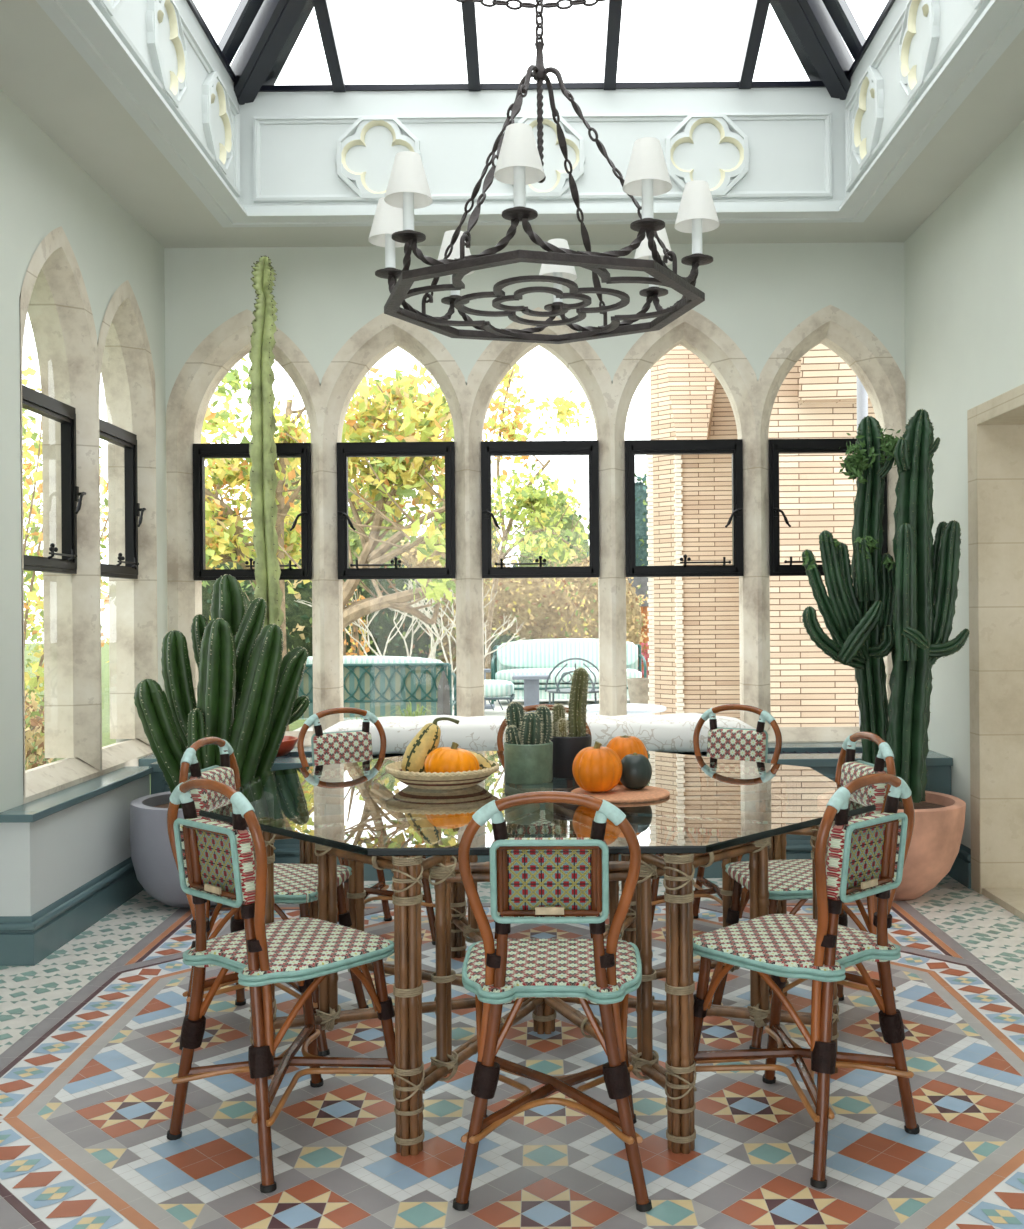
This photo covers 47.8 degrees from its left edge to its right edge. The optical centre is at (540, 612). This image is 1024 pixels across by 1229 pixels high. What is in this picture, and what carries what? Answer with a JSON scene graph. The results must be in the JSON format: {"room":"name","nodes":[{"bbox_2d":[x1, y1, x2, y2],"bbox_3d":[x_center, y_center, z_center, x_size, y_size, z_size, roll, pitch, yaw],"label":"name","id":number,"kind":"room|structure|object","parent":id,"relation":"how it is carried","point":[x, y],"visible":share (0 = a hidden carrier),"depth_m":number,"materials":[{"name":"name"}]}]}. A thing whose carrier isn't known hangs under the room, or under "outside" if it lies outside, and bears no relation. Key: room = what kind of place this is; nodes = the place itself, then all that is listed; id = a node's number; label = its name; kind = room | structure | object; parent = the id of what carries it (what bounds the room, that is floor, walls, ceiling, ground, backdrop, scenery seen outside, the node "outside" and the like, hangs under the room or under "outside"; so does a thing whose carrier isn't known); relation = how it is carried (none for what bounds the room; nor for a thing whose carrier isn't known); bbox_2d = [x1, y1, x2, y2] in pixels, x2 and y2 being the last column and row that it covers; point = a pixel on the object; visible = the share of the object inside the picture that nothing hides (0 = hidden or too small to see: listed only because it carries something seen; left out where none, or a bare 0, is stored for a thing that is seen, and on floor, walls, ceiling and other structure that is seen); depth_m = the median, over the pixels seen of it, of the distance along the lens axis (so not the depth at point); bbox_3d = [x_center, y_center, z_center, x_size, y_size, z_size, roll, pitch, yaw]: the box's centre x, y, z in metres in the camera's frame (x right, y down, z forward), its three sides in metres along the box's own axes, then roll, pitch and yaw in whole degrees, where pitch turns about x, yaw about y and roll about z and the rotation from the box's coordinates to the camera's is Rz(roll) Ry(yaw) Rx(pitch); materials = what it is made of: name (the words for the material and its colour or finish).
{"room":"sunroom","nodes":[
{"label":"sunroom","id":0,"kind":"room"},
{"bbox_2d":[0,774,149,915],"bbox_3d":[-2.564,1.077,5.110,1.215,0.548,1.360,0,0,0],"label":"wall","id":1,"kind":"structure","parent":0,"point":[44,860],"depth_m":4.73,"materials":[{"name":"paint"}]},
{"bbox_2d":[0,857,143,965],"bbox_3d":[-2.549,1.258,5.096,1.243,0.184,1.388,0,0,0],"label":"baseboard","id":2,"kind":"structure","parent":1,"relation":"attached to","point":[24,940],"depth_m":4.69,"materials":[{"name":"teal paint"}]},
{"bbox_2d":[0,766,153,822],"bbox_3d":[-2.554,0.787,5.095,1.240,0.030,1.390,0,0,0],"label":"trim","id":3,"kind":"structure","parent":1,"relation":"attached to","point":[37,809],"depth_m":4.89,"materials":[{"name":"teal paint"}]},
{"bbox_2d":[0,89,167,811],"bbox_3d":[-2.698,-0.343,2.440,1.210,3.390,8.080,0,0,0],"label":"wall","id":4,"kind":"structure","parent":0,"point":[43,189],"depth_m":4.78,"materials":[{"name":"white paint"}]},
{"bbox_2d":[19,226,100,803],"bbox_3d":[-2.211,-0.429,5.070,0.235,2.533,0.816,0,0,0],"label":"window","id":5,"kind":"structure","parent":4,"relation":"in","point":[54,296],"depth_m":5.40,"materials":[{"name":"stone"}]},
{"bbox_2d":[55,280,157,774],"bbox_3d":[-2.211,-0.429,5.886,0.235,2.533,0.816,0,0,0],"label":"window","id":6,"kind":"structure","parent":4,"relation":"in","point":[125,362],"depth_m":6.22,"materials":[{"name":"stone"}]},
{"bbox_2d":[130,791,247,907],"bbox_3d":[-1.576,1.103,5.400,0.648,0.480,0.648,0,0,0],"label":"pot","id":7,"kind":"object","parent":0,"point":[153,861],"depth_m":5.13,"materials":[{"name":"grey ceramic"}]},
{"bbox_2d":[276,736,297,756],"bbox_3d":[-1.464,0.707,6.100,0.356,0.085,0.356,0,0,0],"label":"pot","id":8,"kind":"object","parent":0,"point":[288,743],"depth_m":6.03,"materials":[{"name":"red ceramic"}]},
{"bbox_2d":[0,875,1023,1228],"bbox_3d":[0.446,1.341,2.095,7.230,0.092,7.390,0,0,0],"label":"floor","id":9,"kind":"structure","parent":0,"point":[90,1032],"depth_m":3.08,"materials":[{"name":"tile"}]},
{"bbox_2d":[130,574,309,907],"bbox_3d":[-1.525,0.578,5.373,0.771,1.529,0.648,0,0,26],"label":"potted cactus","id":10,"kind":"object","parent":9,"relation":"on","point":[247,693],"visible":0.81,"depth_m":5.23,"materials":[{"name":"plant"}]},
{"bbox_2d":[179,737,368,1056],"bbox_3d":[-0.859,0.871,3.721,0.503,0.938,0.446,0,0,9],"label":"bistro chair","id":11,"kind":"object","parent":9,"relation":"on","point":[293,883],"visible":0.27,"depth_m":3.64,"materials":[{"name":"wicker"}]},
{"bbox_2d":[167,778,394,1192],"bbox_3d":[-0.648,0.870,2.966,0.446,0.938,0.503,0,0,42],"label":"bistro chair","id":12,"kind":"object","parent":9,"relation":"on","point":[215,861],"visible":0.98,"depth_m":2.87,"materials":[{"name":"wicker"}]},
{"bbox_2d":[297,707,435,944],"bbox_3d":[-0.717,0.870,4.736,0.446,0.938,0.503,0,0,-35],"label":"bistro chair","id":13,"kind":"object","parent":9,"relation":"on","point":[343,746],"visible":0.26,"depth_m":4.86,"materials":[{"name":"wicker"}]},
{"bbox_2d":[199,751,875,1155],"bbox_3d":[-0.007,0.949,3.785,1.976,0.763,1.976,0,0,0],"label":"dining table","id":14,"kind":"object","parent":9,"relation":"on","point":[715,809],"visible":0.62,"depth_m":3.22,"materials":[{"name":"clear glass"}]},
{"bbox_2d":[385,760,498,789],"bbox_3d":[-0.326,0.535,3.830,0.376,0.068,0.378,0,0,-13],"label":"bowl","id":15,"kind":"object","parent":14,"relation":"on","point":[458,780],"visible":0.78,"depth_m":3.69,"materials":[{"name":"beige wicker"}]},
{"bbox_2d":[401,717,458,772],"bbox_3d":[-0.369,0.451,3.860,0.197,0.207,0.100,0,0,0],"label":"striped gourd","id":16,"kind":"object","parent":15,"relation":"in","point":[427,739],"visible":0.78,"depth_m":3.82,"materials":[{"name":"yellow food"}]},
{"bbox_2d":[424,742,479,772],"bbox_3d":[-0.291,0.493,3.778,0.181,0.142,0.179,0,0,31],"label":"pumpkin","id":17,"kind":"object","parent":15,"relation":"in","point":[442,759],"visible":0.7,"depth_m":3.71,"materials":[{"name":"orange food"}]},
{"bbox_2d":[468,750,495,769],"bbox_3d":[-0.208,0.499,3.863,0.119,0.080,0.079,0,0,0],"label":"striped gourd","id":18,"kind":"object","parent":15,"relation":"in","point":[484,763],"visible":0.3,"depth_m":3.83,"materials":[{"name":"yellow food"}]},
{"bbox_2d":[503,702,554,783],"bbox_3d":[-0.041,0.430,3.900,0.179,0.273,0.164,0,0,0],"label":"potted cactus","id":19,"kind":"object","parent":14,"relation":"on","point":[528,746],"visible":1,"depth_m":3.85,"materials":[{"name":"ceramic"}]},
{"bbox_2d":[504,741,552,783],"bbox_3d":[-0.042,0.501,3.900,0.166,0.132,0.166,0,0,0],"label":"pot","id":20,"kind":"object","parent":19,"relation":"on","point":[525,762],"depth_m":3.83,"materials":[{"name":"green ceramic"}]},
{"bbox_2d":[550,667,590,778],"bbox_3d":[0.097,0.374,4.023,0.148,0.384,0.155,0,0,-31],"label":"potted cactus","id":21,"kind":"object","parent":14,"relation":"on","point":[566,745],"visible":0.84,"depth_m":3.99,"materials":[{"name":"plant"}]},
{"bbox_2d":[550,733,590,778],"bbox_3d":[0.100,0.495,4.020,0.148,0.142,0.148,0,0,0],"label":"pot","id":22,"kind":"object","parent":21,"relation":"on","point":[566,746],"depth_m":3.95,"materials":[{"name":"black ceramic"}]},
{"bbox_2d":[571,784,669,802],"bbox_3d":[0.244,0.559,3.585,0.308,0.011,0.308,0,0,0],"label":"trivet","id":23,"kind":"object","parent":14,"relation":"on","point":[619,793],"visible":0.71,"depth_m":3.53,"materials":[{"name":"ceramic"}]},
{"bbox_2d":[572,741,621,791],"bbox_3d":[0.173,0.472,3.575,0.156,0.152,0.155,0,0,38],"label":"pumpkin","id":24,"kind":"object","parent":23,"relation":"on","point":[596,768],"visible":1,"depth_m":3.52,"materials":[{"name":"orange food"}]},
{"bbox_2d":[620,753,651,788],"bbox_3d":[0.295,0.493,3.625,0.105,0.111,0.106,0,0,-25],"label":"squash","id":25,"kind":"object","parent":23,"relation":"on","point":[636,768],"visible":0.96,"depth_m":3.59,"materials":[{"name":"green food"}]},
{"bbox_2d":[606,735,647,784],"bbox_3d":[0.276,0.478,3.765,0.145,0.161,0.145,0,0,-44],"label":"pumpkin","id":26,"kind":"object","parent":14,"relation":"on","point":[624,745],"visible":0.44,"depth_m":3.72,"materials":[{"name":"orange food"}]},
{"bbox_2d":[494,704,592,938],"bbox_3d":[0.017,0.864,4.778,0.446,0.938,0.502,0,0,0],"label":"bistro chair","id":27,"kind":"object","parent":9,"relation":"on","point":[531,707],"visible":0.04,"depth_m":4.99,"materials":[{"name":"wicker"}]},
{"bbox_2d":[139,742,952,880],"bbox_3d":[-0.012,1.034,6.115,4.136,0.592,0.707,0,0,0],"label":"wainscoting","id":28,"kind":"structure","parent":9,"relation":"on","point":[821,757],"depth_m":5.79,"materials":[{"name":"teal paint"}]},
{"bbox_2d":[248,256,297,756],"bbox_3d":[-1.475,-0.568,6.100,0.356,2.636,0.356,0,0,0],"label":"cactus","id":29,"kind":"object","parent":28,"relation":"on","point":[263,480],"visible":0.75,"depth_m":6.06,"materials":[{"name":"plant"}]},
{"bbox_2d":[453,791,651,1211],"bbox_3d":[0.027,0.864,2.792,0.446,0.938,0.503,0,0,2],"label":"bistro chair","id":30,"kind":"object","parent":9,"relation":"on","point":[533,880],"visible":1,"depth_m":2.59,"materials":[{"name":"brown wicker"}]},
{"bbox_2d":[651,704,781,924],"bbox_3d":[0.711,0.859,4.736,0.446,0.938,0.503,0,0,35],"label":"bistro chair","id":31,"kind":"object","parent":9,"relation":"on","point":[726,743],"visible":0.21,"depth_m":4.86,"materials":[{"name":"wicker"}]},
{"bbox_2d":[712,731,895,1048],"bbox_3d":[0.842,0.858,3.721,0.503,0.938,0.446,0,0,-9],"label":"bistro chair","id":32,"kind":"object","parent":9,"relation":"on","point":[791,879],"visible":0.31,"depth_m":3.65,"materials":[{"name":"wicker"}]},
{"bbox_2d":[693,773,919,1187],"bbox_3d":[0.652,0.859,2.966,0.446,0.938,0.503,0,0,-42],"label":"bistro chair","id":33,"kind":"object","parent":9,"relation":"on","point":[866,856],"visible":0.98,"depth_m":2.87,"materials":[{"name":"wicker"}]},
{"bbox_2d":[802,409,969,900],"bbox_3d":[1.630,0.186,5.414,0.671,2.262,0.677,0,0,39],"label":"potted cactus","id":34,"kind":"object","parent":9,"relation":"on","point":[904,608],"visible":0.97,"depth_m":5.33,"materials":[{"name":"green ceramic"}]},
{"bbox_2d":[893,791,965,900],"bbox_3d":[1.639,1.092,5.420,0.666,0.450,0.666,0,0,0],"label":"pot","id":35,"kind":"object","parent":34,"relation":"on","point":[939,821],"depth_m":5.16,"materials":[{"name":"orange ceramic"}]},
{"bbox_2d":[0,0,1023,247],"bbox_3d":[-0.572,-2.106,2.510,5.490,0.100,8.420,0,0,0],"label":"ceiling","id":36,"kind":"structure","parent":0,"point":[42,72],"depth_m":5.32,"materials":[{"name":"paint"}]},
{"bbox_2d":[36,0,246,226],"bbox_3d":[-1.601,-2.371,3.680,0.174,0.673,4.888,0,0,0],"label":"panel","id":37,"kind":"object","parent":36,"relation":"attached to","point":[155,57],"depth_m":4.88,"materials":[{"name":"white paint"}]},
{"bbox_2d":[225,87,860,226],"bbox_3d":[0.008,-2.384,6.037,3.393,0.673,0.174,0,0,0],"label":"end panel","id":38,"kind":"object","parent":36,"relation":"attached to","point":[764,155],"depth_m":6.00,"materials":[{"name":"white paint"}]},
{"bbox_2d":[839,0,1023,221],"bbox_3d":[1.618,-2.397,3.680,0.174,0.673,4.888,0,0,0],"label":"panel","id":39,"kind":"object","parent":36,"relation":"attached to","point":[925,57],"depth_m":4.93,"materials":[{"name":"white paint"}]},
{"bbox_2d":[164,242,904,409],"bbox_3d":[-0.033,-1.575,6.587,4.160,0.970,0.227,0,0,0],"label":"wall","id":40,"kind":"structure","parent":0,"point":[757,294],"depth_m":6.47,"materials":[{"name":"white paint"}]},
{"bbox_2d":[166,309,322,746],"bbox_3d":[-1.661,-0.433,6.588,0.865,2.533,0.235,0,0,0],"label":"window","id":41,"kind":"structure","parent":40,"relation":"in","point":[196,383],"depth_m":6.52,"materials":[{"name":"stone"}]},
{"bbox_2d":[320,313,468,730],"bbox_3d":[-0.820,-0.440,6.588,0.816,2.533,0.235,0,0,0],"label":"window","id":42,"kind":"structure","parent":40,"relation":"in","point":[384,333],"depth_m":6.53,"materials":[{"name":"stone"}]},
{"bbox_2d":[466,307,614,716],"bbox_3d":[-0.004,-0.447,6.588,0.816,2.533,0.235,0,0,0],"label":"window","id":43,"kind":"structure","parent":40,"relation":"in","point":[498,357],"depth_m":6.54,"materials":[{"name":"stone"}]},
{"bbox_2d":[612,309,760,728],"bbox_3d":[0.813,-0.453,6.588,0.816,2.533,0.235,0,0,0],"label":"window","id":44,"kind":"structure","parent":40,"relation":"in","point":[691,330],"depth_m":6.54,"materials":[{"name":"stone"}]},
{"bbox_2d":[758,305,905,742],"bbox_3d":[1.634,-0.460,6.588,0.825,2.533,0.235,0,0,0],"label":"window","id":45,"kind":"structure","parent":40,"relation":"in","point":[881,377],"depth_m":6.53,"materials":[{"name":"stone"}]},
{"bbox_2d":[186,0,894,104],"bbox_3d":[0.002,-3.136,3.680,3.426,0.974,4.838,0,0,0],"label":"window","id":46,"kind":"structure","parent":0,"point":[262,35],"depth_m":5.72,"materials":[{"name":"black metal"}]},
{"bbox_2d":[368,0,719,343],"bbox_3d":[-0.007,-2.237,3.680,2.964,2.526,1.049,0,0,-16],"label":"chandelier","id":47,"kind":"object","parent":46,"relation":"hanging from","point":[520,163],"visible":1,"depth_m":3.56,"materials":[{"name":"metal"}]},
{"bbox_2d":[904,120,1023,848],"bbox_3d":[2.117,-0.382,2.445,0.140,3.390,8.090,0,0,0],"label":"wall","id":48,"kind":"structure","parent":0,"point":[964,264],"depth_m":5.62,"materials":[{"name":"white paint"}]},
{"bbox_2d":[948,844,970,887],"bbox_3d":[2.046,1.222,5.650,0.028,0.184,0.280,0,0,0],"label":"baseboard","id":49,"kind":"structure","parent":48,"relation":"attached to","point":[960,870],"depth_m":5.59,"materials":[{"name":"teal paint"}]},
{"label":"outside","id":50,"kind":"structure","parent":0,"visible":0},
{"bbox_2d":[323,713,754,754],"bbox_3d":[-0.015,0.644,6.160,2.280,0.184,0.520,0,0,0],"label":"seat cushion","id":51,"kind":"object","parent":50,"point":[674,732],"visible":0.54,"depth_m":5.91,"materials":[{"name":"white fabric"}]},
{"bbox_3d":[3.120,0.005,4.770,1.860,2.600,2.240,0,0,0],"label":"wall","id":52,"kind":"structure","parent":0,"visible":0},
{"bbox_2d":[967,384,1023,894],"bbox_3d":[2.495,0.170,4.770,0.912,2.280,1.480,0,0,0],"label":"door frame","id":53,"kind":"structure","parent":52,"relation":"in","point":[995,427],"depth_m":5.39,"materials":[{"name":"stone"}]},
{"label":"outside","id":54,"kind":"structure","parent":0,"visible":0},
{"bbox_2d":[24,642,306,794],"bbox_3d":[0.012,1.490,33.365,60.000,0.280,53.270,0,0,0],"label":"lawn","id":55,"kind":"structure","parent":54,"point":[106,740],"depth_m":20.14,"materials":[{"name":"green plant"}]},
{"bbox_2d":[23,425,43,685],"bbox_3d":[-7.412,-0.675,14.414,3.200,4.184,2.833,0,0,0],"label":"shrub","id":56,"kind":"object","parent":55,"relation":"on","point":[36,586],"visible":0.09,"depth_m":14.75,"materials":[{"name":"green plant"}]},
{"bbox_2d":[25,688,56,769],"bbox_3d":[-4.287,0.957,8.916,1.211,0.880,1.223,0,0,0],"label":"shrub","id":57,"kind":"object","parent":55,"relation":"on","point":[33,720],"visible":0.34,"depth_m":8.88,"materials":[{"name":"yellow plant"}]},
{"bbox_2d":[22,355,108,750],"bbox_3d":[-4.902,-0.509,10.602,2.023,3.810,2.430,0,0,0],"label":"tree","id":58,"kind":"object","parent":55,"relation":"on","point":[36,448],"visible":0.23,"depth_m":10.34,"materials":[{"name":"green plant"}]},
{"bbox_2d":[205,477,230,527],"bbox_3d":[-7.301,-0.877,24.409,1.863,4.583,1.641,0,0,0],"label":"shrub","id":59,"kind":"object","parent":55,"relation":"on","point":[228,496],"visible":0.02,"depth_m":24.33,"materials":[{"name":"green plant"}]},
{"bbox_2d":[202,554,256,622],"bbox_3d":[-5.469,0.097,19.396,3.024,2.633,1.572,0,0,0],"label":"shrub","id":60,"kind":"object","parent":55,"relation":"on","point":[207,586],"visible":0.02,"depth_m":18.85,"materials":[{"name":"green plant"}]},
{"bbox_2d":[247,459,300,560],"bbox_3d":[-5.389,-1.089,24.360,1.789,5.022,1.723,0,0,0],"label":"shrub","id":61,"kind":"object","parent":55,"relation":"on","point":[298,477],"visible":0.02,"depth_m":24.02,"materials":[{"name":"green plant"}]},
{"bbox_2d":[201,357,349,730],"bbox_3d":[-3.110,-0.833,12.227,2.201,4.250,1.863,0,0,-44],"label":"magnolia tree","id":62,"kind":"object","parent":55,"relation":"on","point":[233,542],"visible":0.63,"depth_m":12.07,"materials":[{"name":"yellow plant"}]},
{"bbox_2d":[242,543,354,656],"bbox_3d":[-3.576,0.128,17.803,2.416,2.545,1.446,0,0,0],"label":"shrub","id":63,"kind":"object","parent":55,"relation":"on","point":[298,615],"visible":0.09,"depth_m":17.28,"materials":[{"name":"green plant"}]},
{"bbox_2d":[343,589,369,655],"bbox_3d":[-2.497,0.491,15.202,0.524,1.770,0.544,0,0,0],"label":"shrub","id":64,"kind":"object","parent":55,"relation":"on","point":[355,628],"visible":0.25,"depth_m":15.18,"materials":[{"name":"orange plant"}]},
{"bbox_2d":[310,558,443,657],"bbox_3d":[-2.322,0.248,16.407,1.923,2.259,1.239,0,0,0],"label":"shrub","id":65,"kind":"object","parent":55,"relation":"on","point":[382,624],"visible":0.22,"depth_m":16.01,"materials":[{"name":"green plant"}]},
{"bbox_2d":[348,478,409,563],"bbox_3d":[-3.489,-0.813,24.403,1.774,4.432,1.649,0,0,0],"label":"shrub","id":66,"kind":"object","parent":55,"relation":"on","point":[354,538],"visible":0.09,"depth_m":23.93,"materials":[{"name":"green plant"}]},
{"bbox_2d":[294,579,525,709],"bbox_3d":[-1.636,0.413,14.571,2.839,1.923,1.150,0,0,0],"label":"bare shrub","id":67,"kind":"object","parent":55,"relation":"on","point":[427,613],"visible":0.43,"depth_m":14.59,"materials":[{"name":"white plant"}]},
{"bbox_2d":[388,522,516,684],"bbox_3d":[-1.533,-0.144,19.508,2.607,3.028,1.567,0,0,0],"label":"shrub","id":68,"kind":"object","parent":55,"relation":"on","point":[410,555],"visible":0.11,"depth_m":19.05,"materials":[{"name":"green plant"}]},
{"bbox_2d":[428,473,503,560],"bbox_3d":[-1.629,-1.043,24.396,1.811,4.837,1.633,0,0,0],"label":"shrub","id":69,"kind":"object","parent":55,"relation":"on","point":[497,542],"visible":0.02,"depth_m":24.24,"materials":[{"name":"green plant"}]},
{"bbox_2d":[484,631,536,672],"bbox_3d":[-0.510,0.808,16.749,1.014,1.111,0.643,0,0,0],"label":"shrub","id":70,"kind":"object","parent":55,"relation":"on","point":[499,640],"visible":0.06,"depth_m":16.65,"materials":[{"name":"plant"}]},
{"bbox_2d":[448,566,597,658],"bbox_3d":[-0.280,0.312,17.793,2.350,2.102,1.502,0,0,0],"label":"shrub","id":71,"kind":"object","parent":55,"relation":"on","point":[547,611],"visible":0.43,"depth_m":17.38,"materials":[{"name":"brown plant"}]},
{"bbox_2d":[482,363,591,700],"bbox_3d":[-0.131,-1.241,15.607,1.812,5.458,2.248,0,0,0],"label":"young tree","id":72,"kind":"object","parent":55,"relation":"on","point":[529,497],"visible":0.87,"depth_m":15.50,"materials":[{"name":"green plant"}]},
{"bbox_2d":[512,488,588,578],"bbox_3d":[0.312,-0.665,24.410,1.968,4.062,1.671,0,0,0],"label":"shrub","id":73,"kind":"object","parent":55,"relation":"on","point":[571,521],"visible":0.1,"depth_m":24.02,"materials":[{"name":"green plant"}]},
{"bbox_2d":[549,553,650,660],"bbox_3d":[0.771,0.154,19.512,2.205,2.395,1.432,0,0,0],"label":"shrub","id":74,"kind":"object","parent":55,"relation":"on","point":[634,619],"visible":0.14,"depth_m":19.11,"materials":[{"name":"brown plant"}]},
{"bbox_2d":[587,473,651,565],"bbox_3d":[1.825,-0.658,21.511,2.057,3.999,1.459,0,0,0],"label":"shrub","id":75,"kind":"object","parent":55,"relation":"on","point":[641,503],"visible":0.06,"depth_m":21.05,"materials":[{"name":"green plant"}]},
{"bbox_2d":[627,577,651,677],"bbox_3d":[1.701,0.311,20.460,1.040,1.950,0.080,0,0,0],"label":"shrub","id":76,"kind":"object","parent":55,"relation":"on","point":[637,581],"visible":0.05,"depth_m":20.44,"materials":[{"name":"plant"}]},
{"bbox_2d":[638,643,651,677],"bbox_3d":[1.443,0.885,16.593,0.624,0.928,0.577,0,0,0],"label":"shrub","id":77,"kind":"object","parent":55,"relation":"on","point":[644,652],"visible":0.06,"depth_m":16.50,"materials":[{"name":"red plant"}]},
{"bbox_2d":[646,343,875,726],"bbox_3d":[3.034,-1.059,10.556,3.915,4.770,5.688,0,0,0],"label":"brick building","id":78,"kind":"structure","parent":55,"relation":"on","point":[694,658],"depth_m":11.11,"materials":[{"name":"brick"}]},
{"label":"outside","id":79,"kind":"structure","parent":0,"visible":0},
{"bbox_2d":[294,685,637,730],"bbox_3d":[1.711,1.381,13.113,8.600,0.370,12.775,0,0,0],"label":"patio","id":80,"kind":"structure","parent":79,"point":[497,711],"depth_m":15.34,"materials":[{"name":"stone"}]},
{"bbox_2d":[297,656,456,718],"bbox_3d":[-2.141,0.850,12.980,2.340,0.758,0.880,0,0,0],"label":"sofa","id":81,"kind":"object","parent":80,"relation":"on","point":[372,684],"visible":0.53,"depth_m":12.58,"materials":[{"name":"fabric"}]},
{"bbox_2d":[306,656,442,663],"bbox_3d":[-2.143,0.655,12.710,2.220,0.370,0.220,0,0,0],"label":"cushion","id":82,"kind":"object","parent":81,"relation":"on","point":[346,659],"depth_m":12.61,"materials":[{"name":"white fabric"}]},
{"bbox_2d":[278,363,492,628],"bbox_3d":[-1.264,-0.707,10.538,1.726,3.652,2.619,0,0,-40],"label":"magnolia tree","id":83,"kind":"object","parent":80,"relation":"on","point":[397,477],"visible":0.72,"depth_m":10.47,"materials":[{"name":"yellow plant"}]},
{"bbox_2d":[387,701,440,716],"bbox_3d":[-1.258,1.050,11.430,0.672,0.340,0.640,0,0,0],"label":"clump","id":84,"kind":"object","parent":80,"relation":"on","point":[410,713],"visible":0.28,"depth_m":11.38,"materials":[{"name":"green plant"}]},
{"bbox_2d":[437,671,450,714],"bbox_3d":[-1.002,0.908,11.900,0.200,0.620,0.200,0,0,0],"label":"obelisk","id":85,"kind":"object","parent":80,"relation":"on","point":[443,700],"visible":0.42,"depth_m":11.87,"materials":[{"name":"grey stone"}]},
{"bbox_2d":[484,669,494,708],"bbox_3d":[-0.796,0.966,14.750,0.400,0.500,0.320,0,0,0],"label":"side table","id":86,"kind":"object","parent":80,"relation":"on","point":[486,706],"visible":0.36,"depth_m":14.65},
{"bbox_2d":[484,680,514,709],"bbox_3d":[-0.658,1.016,14.000,0.676,0.401,0.618,0,0,0],"label":"ottoman","id":87,"kind":"object","parent":80,"relation":"on","point":[498,690],"visible":0.51,"depth_m":13.72,"materials":[{"name":"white fabric"}]},
{"bbox_2d":[484,680,513,696],"bbox_3d":[-0.659,0.915,14.000,0.660,0.200,0.600,0,0,0],"label":"cushion","id":88,"kind":"object","parent":87,"relation":"on","point":[492,688],"depth_m":13.73,"materials":[{"name":"white fabric"}]},
{"bbox_2d":[512,675,550,713],"bbox_3d":[-0.111,0.976,13.700,0.450,0.470,0.320,0,0,0],"label":"side table","id":89,"kind":"object","parent":80,"relation":"on","point":[531,682],"visible":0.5,"depth_m":13.61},
{"bbox_2d":[491,638,646,703],"bbox_3d":[0.364,0.778,15.520,2.040,0.862,0.880,0,0,0],"label":"sofa","id":90,"kind":"object","parent":80,"relation":"on","point":[536,656],"visible":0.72,"depth_m":15.68,"materials":[{"name":"white fabric"}]},
{"bbox_2d":[497,638,637,667],"bbox_3d":[0.362,0.557,15.790,1.920,0.420,0.220,0,0,0],"label":"cushion","id":91,"kind":"object","parent":90,"relation":"on","point":[536,653],"depth_m":15.69,"materials":[{"name":"white fabric"}]},
{"bbox_2d":[495,667,641,682],"bbox_3d":[0.364,0.832,15.460,1.940,0.190,0.760,0,0,0],"label":"seat cushion","id":92,"kind":"object","parent":90,"relation":"on","point":[506,675],"depth_m":15.15,"materials":[{"name":"white fabric"}]},
{"bbox_2d":[545,658,598,714],"bbox_3d":[0.348,0.829,11.820,0.619,0.762,0.580,0,0,0],"label":"garden chair","id":93,"kind":"object","parent":80,"relation":"on","point":[557,690],"visible":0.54,"depth_m":11.59,"materials":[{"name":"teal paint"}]},
{"bbox_2d":[586,703,665,713],"bbox_3d":[0.519,0.901,7.350,0.560,0.610,0.560,0,0,0],"label":"garden table","id":94,"kind":"object","parent":80,"relation":"on","point":[632,708],"visible":0.35,"depth_m":7.20,"materials":[{"name":"metal"}]},
{"bbox_2d":[627,678,652,703],"bbox_3d":[1.279,1.010,14.400,0.420,0.380,0.420,0,0,0],"label":"pot","id":95,"kind":"object","parent":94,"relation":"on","point":[638,689],"visible":0.46,"depth_m":14.23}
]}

